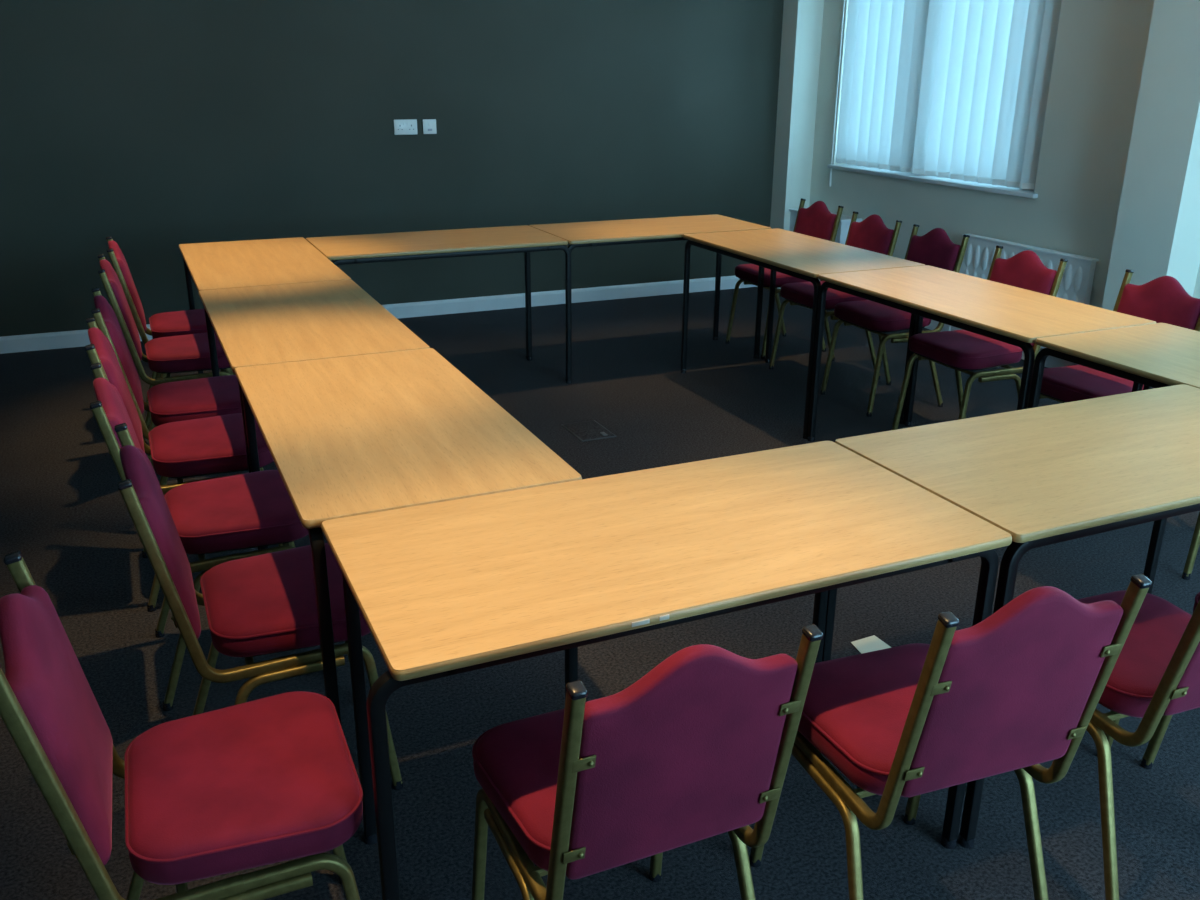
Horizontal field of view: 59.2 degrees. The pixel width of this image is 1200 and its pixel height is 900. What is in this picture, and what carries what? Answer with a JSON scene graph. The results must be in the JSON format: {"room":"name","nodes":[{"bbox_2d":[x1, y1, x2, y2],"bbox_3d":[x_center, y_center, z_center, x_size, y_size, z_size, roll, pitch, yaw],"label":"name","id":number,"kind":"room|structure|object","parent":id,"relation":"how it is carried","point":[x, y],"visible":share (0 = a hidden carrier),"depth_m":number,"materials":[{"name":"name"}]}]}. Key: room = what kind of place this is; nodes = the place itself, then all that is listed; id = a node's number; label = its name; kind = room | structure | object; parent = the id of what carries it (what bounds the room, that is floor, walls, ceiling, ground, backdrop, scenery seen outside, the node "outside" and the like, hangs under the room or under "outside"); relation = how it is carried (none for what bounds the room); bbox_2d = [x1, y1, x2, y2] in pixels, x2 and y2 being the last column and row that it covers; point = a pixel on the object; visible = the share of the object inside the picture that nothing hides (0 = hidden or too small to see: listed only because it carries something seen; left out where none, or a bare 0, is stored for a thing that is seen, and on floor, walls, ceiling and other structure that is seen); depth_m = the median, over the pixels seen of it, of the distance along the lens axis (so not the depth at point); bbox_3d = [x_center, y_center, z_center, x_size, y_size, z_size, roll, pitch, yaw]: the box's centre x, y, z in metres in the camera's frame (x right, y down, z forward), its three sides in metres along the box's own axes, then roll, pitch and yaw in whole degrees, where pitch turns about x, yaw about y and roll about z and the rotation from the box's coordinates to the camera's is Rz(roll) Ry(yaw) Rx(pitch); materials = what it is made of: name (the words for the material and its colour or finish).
{"room":"meeting room","nodes":[
{"label":"meeting room","id":0,"kind":"room"},
{"bbox_2d":[0,0,783,336],"bbox_3d":[-1.740,-2.064,6.388,7.560,2.620,0.150,-8,22,-23],"label":"wall","id":1,"kind":"structure","parent":0,"point":[154,127],"depth_m":6.47,"materials":[{"name":"green paint"}]},
{"bbox_2d":[0,276,757,353],"bbox_3d":[-1.855,-0.831,6.691,6.850,0.095,0.018,-8,22,-23],"label":"baseboard","id":2,"kind":"structure","parent":1,"relation":"attached to","point":[76,338],"depth_m":7.16,"materials":[{"name":"white paint"}]},
{"bbox_2d":[394,119,417,134],"bbox_3d":[-1.208,-2.008,6.567,0.146,0.090,0.013,-8,22,-23],"label":"double socket","id":3,"kind":"object","parent":1,"relation":"attached to","point":[407,126],"visible":1,"depth_m":6.57,"materials":[{"name":"white plastic"}]},
{"bbox_2d":[423,119,436,133],"bbox_3d":[-1.068,-2.029,6.626,0.086,0.088,0.014,-8,22,-23],"label":"switch","id":4,"kind":"object","parent":1,"relation":"attached to","point":[429,125],"visible":1,"depth_m":6.62,"materials":[{"name":"white plastic"}]},
{"bbox_2d":[770,0,823,288],"bbox_3d":[1.407,-2.469,7.548,0.210,2.620,0.180,-8,22,-23],"label":"pillar","id":5,"kind":"structure","parent":1,"relation":"attached to","point":[802,22],"depth_m":7.49,"materials":[{"name":"beige paint"}]},
{"bbox_2d":[0,287,1199,899],"bbox_3d":[-0.058,0.522,3.317,7.560,0.100,8.520,-8,22,-23],"label":"floor","id":6,"kind":"structure","parent":0,"point":[62,506],"depth_m":3.13,"materials":[{"name":"grey carpet"}]},
{"bbox_2d":[98,254,231,461],"bbox_3d":[-1.753,-0.385,4.391,0.496,0.842,0.431,-8,22,-23],"label":"banquet chair","id":7,"kind":"object","parent":6,"relation":"on","point":[168,355],"visible":0.73,"depth_m":4.23,"materials":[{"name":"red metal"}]},
{"bbox_2d":[106,236,234,430],"bbox_3d":[-1.925,-0.548,4.833,0.496,0.842,0.431,-8,22,-23],"label":"banquet chair","id":8,"kind":"object","parent":6,"relation":"on","point":[186,322],"visible":0.59,"depth_m":4.65,"materials":[{"name":"fabric"}]},
{"bbox_2d":[91,287,263,483],"bbox_3d":[-1.473,-0.151,3.759,0.496,0.842,0.431,-8,22,-23],"label":"banquet chair","id":9,"kind":"object","parent":6,"relation":"on","point":[168,402],"visible":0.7,"depth_m":3.61,"materials":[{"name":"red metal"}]},
{"bbox_2d":[0,551,362,899],"bbox_3d":[-0.661,0.583,1.772,0.496,0.842,0.431,-8,22,-22],"label":"banquet chair","id":10,"kind":"object","parent":6,"relation":"on","point":[272,779],"visible":1,"depth_m":1.65,"materials":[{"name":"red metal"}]},
{"bbox_2d":[85,317,282,611],"bbox_3d":[-1.286,0.006,3.334,0.496,0.842,0.431,-8,22,-23],"label":"banquet chair","id":11,"kind":"object","parent":6,"relation":"on","point":[179,450],"visible":0.62,"depth_m":3.21,"materials":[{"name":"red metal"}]},
{"bbox_2d":[90,362,320,710],"bbox_3d":[-1.035,0.188,2.843,0.496,0.842,0.431,-8,22,-23],"label":"banquet chair","id":12,"kind":"object","parent":6,"relation":"on","point":[254,509],"visible":0.59,"depth_m":2.72,"materials":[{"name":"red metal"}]},
{"bbox_2d":[114,423,402,789],"bbox_3d":[-0.761,0.358,2.383,0.496,0.842,0.431,-8,22,-23],"label":"banquet chair","id":13,"kind":"object","parent":6,"relation":"on","point":[263,604],"visible":0.84,"depth_m":2.24,"materials":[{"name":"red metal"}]},
{"bbox_2d":[179,237,351,375],"bbox_3d":[-1.531,-0.499,4.847,0.594,0.745,1.197,-8,22,-23],"label":"meeting table","id":14,"kind":"object","parent":6,"relation":"on","point":[263,262],"visible":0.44,"depth_m":4.64,"materials":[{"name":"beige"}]},
{"bbox_2d":[199,280,429,549],"bbox_3d":[-1.044,-0.119,3.821,0.594,0.745,1.197,-8,22,-23],"label":"meeting table","id":15,"kind":"object","parent":6,"relation":"on","point":[283,323],"visible":0.58,"depth_m":3.59,"materials":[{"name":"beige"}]},
{"bbox_2d":[235,348,581,726],"bbox_3d":[-0.551,0.259,2.797,0.594,0.745,1.197,-8,22,-23],"label":"meeting table","id":16,"kind":"object","parent":6,"relation":"on","point":[347,436],"visible":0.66,"depth_m":2.48,"materials":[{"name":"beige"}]},
{"bbox_2d":[306,225,571,383],"bbox_3d":[-0.813,-0.709,5.433,1.219,0.745,0.594,-8,22,-23],"label":"meeting table","id":17,"kind":"object","parent":6,"relation":"on","point":[400,246],"visible":0.71,"depth_m":5.23,"materials":[{"name":"brown wood"}]},
{"bbox_2d":[561,420,616,441],"bbox_3d":[-0.052,-0.092,4.833,0.170,0.008,0.250,-8,22,-23],"label":"floor outlet cover","id":18,"kind":"object","parent":6,"relation":"on","point":[585,430],"visible":1,"depth_m":4.82,"materials":[{"name":"grey metal"}]},
{"bbox_2d":[472,624,822,899],"bbox_3d":[0.037,0.590,1.764,0.431,0.842,0.496,-8,22,-23],"label":"banquet chair","id":19,"kind":"object","parent":6,"relation":"on","point":[699,747],"visible":1,"depth_m":1.53,"materials":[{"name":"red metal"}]},
{"bbox_2d":[525,214,770,360],"bbox_3d":[0.250,-0.868,5.885,1.241,0.745,0.594,-8,22,-23],"label":"meeting table","id":20,"kind":"object","parent":6,"relation":"on","point":[663,229],"visible":0.7,"depth_m":5.77,"materials":[{"name":"brown wood"}]},
{"bbox_2d":[321,441,1011,899],"bbox_3d":[0.103,0.503,2.145,1.234,0.745,0.595,-8,22,-23],"label":"meeting table","id":21,"kind":"object","parent":6,"relation":"on","point":[452,587],"visible":0.98,"depth_m":1.94,"materials":[{"name":"brown wood"}]},
{"bbox_2d":[725,198,843,358],"bbox_3d":[1.065,-1.011,6.149,0.496,0.842,0.431,-9,22,-24],"label":"banquet chair","id":22,"kind":"object","parent":6,"relation":"on","point":[816,220],"visible":0.5,"depth_m":6.07,"materials":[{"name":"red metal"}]},
{"bbox_2d":[680,228,924,438],"bbox_3d":[0.941,-0.625,5.234,0.594,0.745,1.197,-8,22,-23],"label":"meeting table","id":23,"kind":"object","parent":6,"relation":"on","point":[801,256],"visible":0.9,"depth_m":5.01,"materials":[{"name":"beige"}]},
{"bbox_2d":[769,211,901,379],"bbox_3d":[1.242,-0.815,5.616,0.496,0.842,0.431,-8,22,-23],"label":"banquet chair","id":24,"kind":"object","parent":6,"relation":"on","point":[871,234],"visible":0.46,"depth_m":5.54,"materials":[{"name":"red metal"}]},
{"bbox_2d":[851,635,891,653],"bbox_3d":[0.781,0.566,3.058,0.102,0.003,0.080,-8,22,-23],"label":"paper card","id":25,"kind":"object","parent":6,"relation":"on","point":[872,643],"visible":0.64,"depth_m":3.06,"materials":[{"name":"grey paper"}]},
{"bbox_2d":[820,224,969,416],"bbox_3d":[1.433,-0.650,5.171,0.496,0.842,0.431,-8,22,-22],"label":"banquet chair","id":26,"kind":"object","parent":6,"relation":"on","point":[935,248],"visible":0.66,"depth_m":5.07,"materials":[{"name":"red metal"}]},
{"bbox_2d":[749,574,1151,899],"bbox_3d":[0.592,0.530,1.937,0.431,0.842,0.496,-7,21,-19],"label":"banquet chair","id":27,"kind":"object","parent":6,"relation":"on","point":[1020,688],"visible":0.9,"depth_m":1.72,"materials":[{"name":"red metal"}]},
{"bbox_2d":[892,245,1067,429],"bbox_3d":[1.624,-0.426,4.564,0.496,0.842,0.431,-8,22,-23],"label":"banquet chair","id":28,"kind":"object","parent":6,"relation":"on","point":[967,352],"visible":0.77,"depth_m":4.45,"materials":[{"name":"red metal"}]},
{"bbox_2d":[807,265,1155,441],"bbox_3d":[1.432,-0.245,4.207,0.594,0.745,1.197,-8,22,-23],"label":"meeting table","id":29,"kind":"object","parent":6,"relation":"on","point":[1012,315],"visible":0.75,"depth_m":3.99,"materials":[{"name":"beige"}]},
{"bbox_2d":[822,384,1199,848],"bbox_3d":[1.216,0.338,2.615,1.197,0.745,0.594,-8,22,-23],"label":"meeting table","id":30,"kind":"object","parent":6,"relation":"on","point":[1056,473],"visible":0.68,"depth_m":2.37,"materials":[{"name":"brown wood"}]},
{"bbox_2d":[1008,323,1199,545],"bbox_3d":[1.931,0.134,3.183,0.594,0.745,1.197,-8,22,-23],"label":"meeting table","id":31,"kind":"object","parent":6,"relation":"on","point":[1156,355],"visible":0.8,"depth_m":3.34,"materials":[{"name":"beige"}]},
{"bbox_2d":[1027,269,1199,407],"bbox_3d":[1.933,-0.229,4.033,0.496,0.842,0.431,-8,22,-23],"label":"banquet chair","id":32,"kind":"object","parent":6,"relation":"on","point":[1163,299],"visible":0.39,"depth_m":3.96,"materials":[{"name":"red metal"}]},
{"bbox_2d":[1077,590,1199,899],"bbox_3d":[1.134,0.452,2.161,0.431,0.842,0.496,-7,21,-20],"label":"banquet chair","id":33,"kind":"object","parent":6,"relation":"on","point":[1155,674],"visible":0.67,"depth_m":2.05,"materials":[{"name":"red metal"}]},
{"bbox_2d":[1141,592,1199,768],"bbox_3d":[1.583,0.419,2.258,0.431,0.842,0.496,-7,21,-20],"label":"banquet chair","id":34,"kind":"object","parent":6,"relation":"on","point":[1154,743],"visible":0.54,"depth_m":2.50,"materials":[{"name":"gold metal"}]},
{"bbox_2d":[1182,511,1199,579],"bbox_3d":[2.068,-0.066,3.589,0.496,0.842,0.431,-8,22,-23],"label":"banquet chair","id":35,"kind":"object","parent":6,"relation":"on","point":[1194,545],"visible":0.03,"depth_m":3.44,"materials":[{"name":"gold metal"}]},
{"bbox_2d":[809,0,1199,307],"bbox_3d":[3.240,-1.243,4.239,0.250,2.620,8.120,-8,22,-23],"label":"wall","id":36,"kind":"structure","parent":0,"point":[1101,45],"depth_m":5.62,"materials":[{"name":"beige paint"}]},
{"bbox_2d":[789,208,861,280],"bbox_3d":[1.583,-1.391,7.558,0.175,0.592,0.630,-8,22,-23],"label":"radiator","id":37,"kind":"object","parent":36,"relation":"attached to","point":[845,221],"depth_m":7.23,"materials":[{"name":"white metal"}]},
{"bbox_2d":[827,164,1037,197],"bbox_3d":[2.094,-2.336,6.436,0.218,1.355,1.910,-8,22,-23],"label":"window sill","id":38,"kind":"structure","parent":36,"relation":"in","point":[1000,189],"depth_m":6.49,"materials":[{"name":"white paint"}]},
{"bbox_2d":[829,0,1061,189],"bbox_3d":[2.048,-2.272,6.455,0.102,1.470,1.860,-8,22,-23],"label":"vertical blind","id":39,"kind":"object","parent":36,"relation":"attached to","point":[952,89],"visible":0.99,"depth_m":6.37,"materials":[{"name":"fabric"}]},
{"bbox_2d":[924,320,1078,367],"bbox_3d":[2.237,-0.717,6.452,0.018,0.095,2.225,-8,22,-23],"label":"baseboard","id":40,"kind":"structure","parent":36,"relation":"attached to","point":[1051,362],"depth_m":5.89,"materials":[{"name":"white paint"}]},
{"bbox_2d":[948,234,1098,347],"bbox_3d":[2.376,-0.834,5.975,0.094,0.644,1.062,-8,22,-23],"label":"radiator","id":41,"kind":"object","parent":36,"relation":"attached to","point":[1076,283],"visible":0.19,"depth_m":5.72,"materials":[{"name":"white metal"}]},
{"bbox_2d":[962,234,1098,261],"bbox_3d":[2.366,-1.128,5.862,0.060,0.014,0.946,-8,22,-23],"label":"grille","id":42,"kind":"object","parent":41,"relation":"attached to","point":[977,239],"depth_m":5.83,"materials":[{"name":"white metal"}]},
{"bbox_2d":[1102,0,1199,310],"bbox_3d":[2.678,-1.485,4.889,0.210,2.620,0.325,-8,22,-23],"label":"pillar","id":43,"kind":"structure","parent":36,"relation":"attached to","point":[1157,233],"depth_m":4.88,"materials":[{"name":"beige paint"}]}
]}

